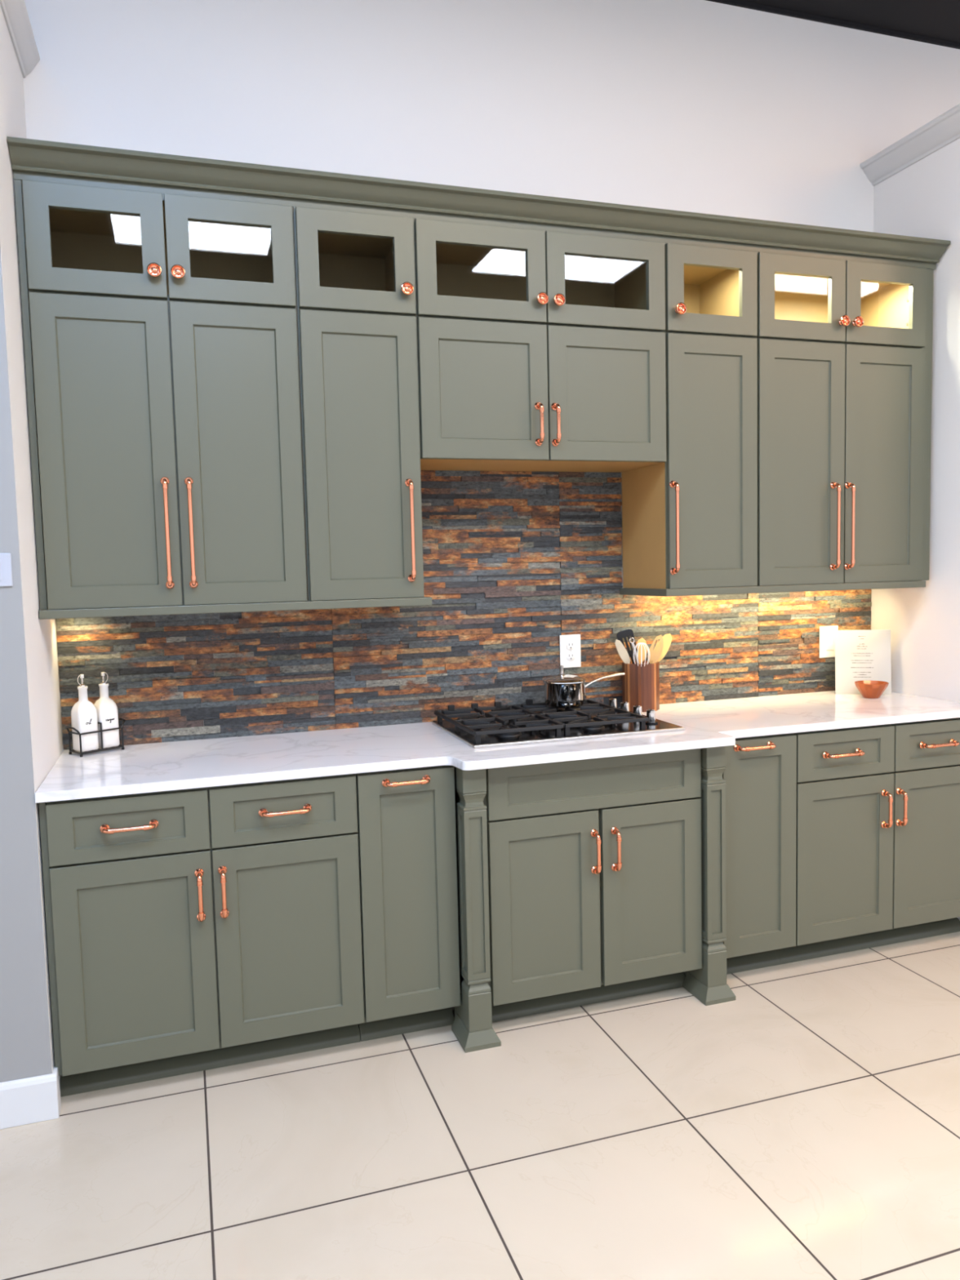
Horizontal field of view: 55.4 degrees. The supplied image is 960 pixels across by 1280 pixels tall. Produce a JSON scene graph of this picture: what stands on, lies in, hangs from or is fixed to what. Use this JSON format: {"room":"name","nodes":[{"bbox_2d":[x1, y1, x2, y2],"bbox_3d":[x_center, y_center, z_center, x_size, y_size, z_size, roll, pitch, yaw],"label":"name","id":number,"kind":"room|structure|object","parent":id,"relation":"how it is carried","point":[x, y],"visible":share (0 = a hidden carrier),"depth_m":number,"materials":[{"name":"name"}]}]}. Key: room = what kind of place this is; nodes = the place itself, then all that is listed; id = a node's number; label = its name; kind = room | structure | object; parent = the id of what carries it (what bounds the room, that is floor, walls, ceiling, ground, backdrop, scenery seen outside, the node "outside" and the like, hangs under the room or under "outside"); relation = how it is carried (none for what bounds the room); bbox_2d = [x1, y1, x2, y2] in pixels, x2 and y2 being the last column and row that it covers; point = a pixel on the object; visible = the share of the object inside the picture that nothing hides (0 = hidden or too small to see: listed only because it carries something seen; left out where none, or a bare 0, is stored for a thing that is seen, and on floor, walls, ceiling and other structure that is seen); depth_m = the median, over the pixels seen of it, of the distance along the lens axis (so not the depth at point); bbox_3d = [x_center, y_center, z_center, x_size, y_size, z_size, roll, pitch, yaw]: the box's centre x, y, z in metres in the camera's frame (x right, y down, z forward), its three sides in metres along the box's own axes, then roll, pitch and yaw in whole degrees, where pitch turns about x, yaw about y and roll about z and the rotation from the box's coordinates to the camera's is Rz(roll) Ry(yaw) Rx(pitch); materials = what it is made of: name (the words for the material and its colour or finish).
{"room":"store","nodes":[
{"label":"store","id":0,"kind":"room"},
{"bbox_2d":[0,4,63,1086],"bbox_3d":[-1.745,-0.243,2.553,0.926,3.118,0.638,-3,5,-18],"label":"wall","id":1,"kind":"structure","parent":0,"point":[31,734],"depth_m":2.46,"materials":[{"name":"white paint"}]},
{"bbox_2d":[0,552,13,586],"bbox_3d":[-1.280,-0.181,2.369,0.121,0.087,0.009,-3,5,-18],"label":"light switch","id":2,"kind":"object","parent":1,"relation":"attached to","point":[6,570],"visible":1,"depth_m":2.38,"materials":[{"name":"grey plastic"}]},
{"bbox_2d":[0,0,39,77],"bbox_3d":[-1.317,-1.786,2.585,0.052,0.068,0.638,-3,5,-18],"label":"trim","id":3,"kind":"structure","parent":1,"relation":"attached to","point":[15,12],"depth_m":2.70,"materials":[{"name":"grey paint"}]},
{"bbox_2d":[0,1066,61,1128],"bbox_3d":[-1.608,1.269,2.380,0.938,0.124,0.053,-3,5,-18],"label":"baseboard","id":4,"kind":"structure","parent":1,"relation":"attached to","point":[28,1100],"depth_m":2.48,"materials":[{"name":"grey paint"}]},
{"bbox_2d":[0,931,959,1279],"bbox_3d":[2.090,1.495,-0.541,12.246,0.050,9.119,-3,5,-18],"label":"floor","id":5,"kind":"structure","parent":0,"point":[804,1125],"depth_m":2.32,"materials":[{"name":"white tile"}]},
{"bbox_2d":[38,773,364,1097],"bbox_3d":[-0.859,0.833,2.897,0.864,0.876,0.675,-3,5,-18],"label":"base cabinet","id":6,"kind":"object","parent":5,"relation":"on","point":[199,929],"depth_m":2.61,"materials":[{"name":"green paint"}]},
{"bbox_2d":[35,690,959,803],"bbox_3d":[0.287,0.327,3.201,3.279,0.028,0.745,-3,5,-18],"label":"countertop","id":7,"kind":"structure","parent":6,"relation":"on","point":[142,768],"depth_m":2.94,"materials":[{"name":"white stone"}]},
{"bbox_2d":[64,718,125,757],"bbox_3d":[-1.255,0.316,2.990,0.083,0.101,0.187,2,6,40],"label":"wire caddy","id":8,"kind":"object","parent":7,"relation":"on","point":[67,727],"visible":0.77,"depth_m":2.96,"materials":[{"name":"black metal"}]},
{"bbox_2d":[71,674,98,751],"bbox_3d":[-1.280,0.233,2.956,0.063,0.246,0.062,2,6,40],"label":"oil bottle","id":9,"kind":"object","parent":8,"relation":"in","point":[84,719],"visible":1,"depth_m":2.94,"materials":[{"name":"white ceramic"}]},
{"bbox_2d":[93,671,119,747],"bbox_3d":[-1.234,0.228,3.010,0.063,0.246,0.062,2,6,40],"label":"vinegar bottle","id":10,"kind":"object","parent":8,"relation":"in","point":[106,708],"visible":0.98,"depth_m":2.99,"materials":[{"name":"white ceramic"}]},
{"bbox_2d":[431,697,684,748],"bbox_3d":[0.261,0.276,3.254,0.758,0.067,0.520,-3,5,-18],"label":"gas cooktop","id":11,"kind":"object","parent":7,"relation":"in","point":[516,724],"visible":0.94,"depth_m":3.13,"materials":[{"name":"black metal"}]},
{"bbox_2d":[431,720,684,748],"bbox_3d":[0.262,0.304,3.257,0.758,0.010,0.520,-3,5,-18],"label":"tray","id":12,"kind":"object","parent":11,"relation":"attached to","point":[651,726],"depth_m":3.07,"materials":[{"name":"silver metal"}]},
{"bbox_2d":[542,665,625,707],"bbox_3d":[0.401,0.165,3.432,0.342,0.150,0.160,-3,5,-18],"label":"saucepan","id":13,"kind":"object","parent":11,"relation":"on","point":[562,690],"visible":1,"depth_m":3.35,"materials":[{"name":"silver metal"}]},
{"bbox_2d":[542,680,585,707],"bbox_3d":[0.315,0.197,3.406,0.158,0.095,0.158,-3,5,-18],"label":"pot","id":14,"kind":"object","parent":13,"relation":"attached to","point":[557,694],"depth_m":3.34,"materials":[{"name":"silver metal"}]},
{"bbox_2d":[622,660,659,711],"bbox_3d":[0.632,0.180,3.598,0.137,0.186,0.137,-3,5,-18],"label":"utensil crock","id":15,"kind":"object","parent":7,"relation":"on","point":[640,685],"visible":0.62,"depth_m":3.54,"materials":[{"name":"brown metal"}]},
{"bbox_2d":[614,640,630,663],"bbox_3d":[0.599,0.129,3.572,0.157,0.269,0.018,-3,5,-21],"label":"wooden spatula","id":16,"kind":"object","parent":15,"relation":"in","point":[621,650],"visible":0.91,"depth_m":3.55,"materials":[{"name":"brown wood"}]},
{"bbox_2d":[616,629,637,663],"bbox_3d":[0.602,0.107,3.622,0.119,0.302,0.011,-1,5,10],"label":"spatula","id":17,"kind":"object","parent":15,"relation":"in","point":[620,635],"visible":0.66,"depth_m":3.62,"materials":[{"name":"black plastic"}]},
{"bbox_2d":[629,637,639,663],"bbox_3d":[0.620,0.125,3.552,0.082,0.275,0.014,-3,5,-18],"label":"ladle","id":18,"kind":"object","parent":15,"relation":"in","point":[633,642],"visible":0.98,"depth_m":3.53,"materials":[{"name":"silver metal"}]},
{"bbox_2d":[635,637,646,663],"bbox_3d":[0.630,0.124,3.643,0.071,0.262,0.035,-4,5,-30],"label":"wooden spoon","id":19,"kind":"object","parent":15,"relation":"in","point":[641,640],"visible":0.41,"depth_m":3.64,"materials":[{"name":"beige wood"}]},
{"bbox_2d":[633,642,649,666],"bbox_3d":[0.624,0.136,3.545,0.065,0.255,0.083,-3,5,-18],"label":"whisk","id":20,"kind":"object","parent":15,"relation":"in","point":[639,643],"visible":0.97,"depth_m":3.52,"materials":[{"name":"silver metal"}]},
{"bbox_2d":[648,635,663,663],"bbox_3d":[0.662,0.120,3.575,0.112,0.280,0.012,-1,4,7],"label":"slotted spoon","id":21,"kind":"object","parent":15,"relation":"in","point":[654,656],"visible":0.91,"depth_m":3.56,"materials":[{"name":"beige wood"}]},
{"bbox_2d":[653,633,671,662],"bbox_3d":[0.667,0.118,3.607,0.188,0.281,0.021,-2,4,-8],"label":"wooden spoon","id":22,"kind":"object","parent":15,"relation":"in","point":[667,637],"visible":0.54,"depth_m":3.60,"materials":[{"name":"beige wood"}]},
{"bbox_2d":[835,629,891,694],"bbox_3d":[1.623,0.092,3.882,0.220,0.270,0.060,0,5,14],"label":"paper sign","id":23,"kind":"object","parent":7,"relation":"on","point":[860,655],"visible":0.96,"depth_m":3.87,"materials":[{"name":"grey paper"}]},
{"bbox_2d":[854,680,888,698],"bbox_3d":[1.611,0.206,3.764,0.132,0.063,0.129,-3,5,-18],"label":"bowl","id":24,"kind":"object","parent":7,"relation":"on","point":[869,689],"visible":1,"depth_m":3.73,"materials":[{"name":"orange metal"}]},
{"bbox_2d":[355,764,460,1041],"bbox_3d":[-0.301,0.805,3.078,0.306,0.876,0.675,-3,5,-18],"label":"base cabinet","id":25,"kind":"object","parent":5,"relation":"on","point":[406,833],"visible":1,"depth_m":2.80,"materials":[{"name":"green paint"}]},
{"bbox_2d":[451,767,501,1053],"bbox_3d":[-0.029,0.816,2.863,0.116,0.876,0.182,-3,5,-18],"label":"post","id":26,"kind":"object","parent":5,"relation":"on","point":[472,1025],"visible":0.99,"depth_m":2.81,"materials":[{"name":"green paint"}]},
{"bbox_2d":[453,748,702,1022],"bbox_3d":[0.287,0.778,3.248,0.764,0.876,0.714,-3,5,-18],"label":"base cabinet","id":27,"kind":"object","parent":5,"relation":"on","point":[594,864],"visible":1,"depth_m":2.95,"materials":[{"name":"green paint"}]},
{"bbox_2d":[682,746,735,1005],"bbox_3d":[0.770,0.776,3.122,0.115,0.876,0.182,-3,5,-18],"label":"post","id":28,"kind":"object","parent":5,"relation":"on","point":[708,984],"visible":0.79,"depth_m":3.07,"materials":[{"name":"green paint"}]},
{"bbox_2d":[722,733,796,974],"bbox_3d":[0.873,0.747,3.459,0.326,0.876,0.675,-3,5,-18],"label":"base cabinet","id":29,"kind":"object","parent":5,"relation":"on","point":[759,774],"visible":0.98,"depth_m":3.19,"materials":[{"name":"green paint"}]},
{"bbox_2d":[774,717,959,964],"bbox_3d":[1.434,0.720,3.641,0.852,0.876,0.675,-3,5,-18],"label":"base cabinet","id":30,"kind":"object","parent":5,"relation":"on","point":[877,807],"visible":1,"depth_m":3.34,"materials":[{"name":"green paint"}]},
{"bbox_2d":[22,0,959,745],"bbox_3d":[0.493,-0.673,3.656,12.000,3.695,0.120,-3,5,-18],"label":"wall","id":31,"kind":"structure","parent":0,"point":[698,106],"depth_m":3.38,"materials":[{"name":"white paint"}]},
{"bbox_2d":[22,179,296,310],"bbox_3d":[-0.980,-1.175,2.860,0.756,0.310,0.406,-3,5,-18],"label":"upper cabinet","id":32,"kind":"object","parent":31,"relation":"attached to","point":[81,240],"visible":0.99,"depth_m":2.75,"materials":[{"name":"green paint"}]},
{"bbox_2d":[6,136,951,270],"bbox_3d":[0.243,-1.418,3.055,3.267,0.084,0.092,-3,5,-18],"label":"crown molding","id":33,"kind":"structure","parent":32,"relation":"attached to","point":[35,160],"depth_m":2.92,"materials":[{"name":"green paint"}]},
{"bbox_2d":[28,292,307,609],"bbox_3d":[-0.961,-0.567,2.894,0.756,0.905,0.405,-3,5,-18],"label":"upper cabinet","id":34,"kind":"object","parent":31,"relation":"attached to","point":[170,442],"visible":1,"depth_m":2.73,"materials":[{"name":"green paint"}]},
{"bbox_2d":[13,179,48,609],"bbox_3d":[-1.295,-0.696,2.640,0.019,1.216,0.019,-3,5,-18],"label":"strip","id":35,"kind":"object","parent":34,"relation":"attached to","point":[17,183],"visible":0.93,"depth_m":2.63,"materials":[{"name":"green paint"}]},
{"bbox_2d":[39,596,431,619],"bbox_3d":[-0.774,-0.112,3.004,1.178,0.026,0.368,-3,5,-18],"label":"rail","id":36,"kind":"object","parent":34,"relation":"attached to","point":[402,602],"visible":0.84,"depth_m":2.81,"materials":[{"name":"green paint"}]},
{"bbox_2d":[293,206,416,316],"bbox_3d":[-0.440,-1.201,3.035,0.378,0.310,0.406,-3,5,-18],"label":"upper cabinet","id":37,"kind":"object","parent":31,"relation":"attached to","point":[345,261],"visible":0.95,"depth_m":2.91,"materials":[{"name":"green paint"}]},
{"bbox_2d":[296,309,424,600],"bbox_3d":[-0.421,-0.594,3.069,0.378,0.905,0.405,-3,5,-18],"label":"upper cabinet","id":38,"kind":"object","parent":31,"relation":"attached to","point":[358,371],"visible":0.97,"depth_m":2.92,"materials":[{"name":"green paint"}]},
{"bbox_2d":[55,470,871,750],"bbox_3d":[0.161,-0.177,3.510,3.276,0.934,0.014,-3,5,-18],"label":"backsplash","id":39,"kind":"structure","parent":31,"relation":"attached to","point":[272,672],"depth_m":3.44,"materials":[{"name":"stone"}]},
{"bbox_2d":[559,634,581,667],"bbox_3d":[0.354,0.044,3.576,0.088,0.130,0.009,-3,5,-18],"label":"power outlet","id":40,"kind":"object","parent":39,"relation":"attached to","point":[570,645],"visible":0.97,"depth_m":3.57,"materials":[{"name":"white plastic"}]},
{"bbox_2d":[566,652,574,661],"bbox_3d":[0.355,0.065,3.575,0.035,0.035,0.002,-3,5,-18],"label":"socket","id":41,"kind":"object","parent":40,"relation":"attached to","point":[570,655],"depth_m":3.57,"materials":[{"name":"white plastic"}]},
{"bbox_2d":[566,641,574,649],"bbox_3d":[0.354,0.022,3.572,0.035,0.035,0.002,-3,5,-18],"label":"socket","id":42,"kind":"object","parent":40,"relation":"attached to","point":[570,645],"depth_m":3.57,"materials":[{"name":"white plastic"}]},
{"bbox_2d":[819,625,838,657],"bbox_3d":[1.508,0.008,3.951,0.094,0.136,0.012,-3,5,-18],"label":"light switch","id":43,"kind":"object","parent":39,"relation":"attached to","point":[827,633],"visible":0.88,"depth_m":3.95,"materials":[{"name":"white plastic"}]},
{"bbox_2d":[413,217,665,332],"bbox_3d":[0.171,-1.232,3.233,0.902,0.310,0.406,-3,5,-18],"label":"upper cabinet","id":44,"kind":"object","parent":31,"relation":"attached to","point":[464,271],"visible":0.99,"depth_m":3.14,"materials":[{"name":"green paint"}]},
{"bbox_2d":[416,316,666,472],"bbox_3d":[0.184,-0.850,3.249,0.902,0.452,0.405,-3,5,-18],"label":"upper cabinet","id":45,"kind":"object","parent":31,"relation":"attached to","point":[494,396],"visible":1,"depth_m":3.09,"materials":[{"name":"green paint"}]},
{"bbox_2d":[622,333,757,588],"bbox_3d":[0.798,-0.654,3.464,0.375,0.905,0.405,-3,5,-18],"label":"upper cabinet","id":46,"kind":"object","parent":31,"relation":"attached to","point":[690,518],"visible":0.98,"depth_m":3.33,"materials":[{"name":"green paint"}]},
{"bbox_2d":[663,243,757,337],"bbox_3d":[0.779,-1.262,3.430,0.375,0.310,0.406,-3,5,-18],"label":"upper cabinet","id":47,"kind":"object","parent":31,"relation":"attached to","point":[709,291],"visible":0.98,"depth_m":3.30,"materials":[{"name":"green paint"}]},
{"bbox_2d":[706,0,959,48],"bbox_3d":[0.470,-2.501,3.451,12.000,0.018,0.012,-3,5,-18],"label":"trim","id":48,"kind":"structure","parent":31,"relation":"attached to","point":[744,4],"depth_m":3.77,"materials":[{"name":"black"}]},
{"bbox_2d":[755,252,926,348],"bbox_3d":[1.321,-1.288,3.606,0.762,0.310,0.406,-3,5,-18],"label":"upper cabinet","id":49,"kind":"object","parent":31,"relation":"attached to","point":[800,298],"visible":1,"depth_m":3.49,"materials":[{"name":"green paint"}]},
{"bbox_2d":[757,338,924,586],"bbox_3d":[1.340,-0.681,3.640,0.762,0.905,0.405,-3,5,-18],"label":"upper cabinet","id":50,"kind":"object","parent":31,"relation":"attached to","point":[841,426],"visible":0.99,"depth_m":3.48,"materials":[{"name":"green paint"}]},
{"bbox_2d":[619,580,925,596],"bbox_3d":[1.164,-0.208,3.632,1.164,0.026,0.368,-3,5,-18],"label":"rail","id":51,"kind":"object","parent":50,"relation":"attached to","point":[914,584],"visible":1,"depth_m":3.44,"materials":[{"name":"green paint"}]},
{"bbox_2d":[921,268,933,580],"bbox_3d":[1.765,-0.846,3.632,0.052,1.216,0.019,-3,5,-18],"label":"strip","id":52,"kind":"object","parent":50,"relation":"attached to","point":[929,276],"visible":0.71,"depth_m":3.62,"materials":[{"name":"green paint"}]},
{"bbox_2d":[740,0,959,43],"bbox_3d":[1.846,-2.265,-0.758,12.000,0.100,9.120,-3,5,-18],"label":"ceiling","id":53,"kind":"structure","parent":0,"point":[935,19],"depth_m":3.73,"materials":[{"name":"black paint"}]},
{"bbox_2d":[871,137,959,920],"bbox_3d":[1.899,-0.431,3.701,0.163,3.139,0.700,-3,5,-18],"label":"wall","id":54,"kind":"structure","parent":0,"point":[922,199],"depth_m":3.63,"materials":[{"name":"white paint"}]},
{"bbox_2d":[860,103,959,186],"bbox_3d":[1.750,-1.949,3.546,0.074,0.083,0.700,-3,5,-18],"label":"trim","id":55,"kind":"structure","parent":54,"relation":"attached to","point":[942,131],"depth_m":3.62,"materials":[{"name":"grey paint"}]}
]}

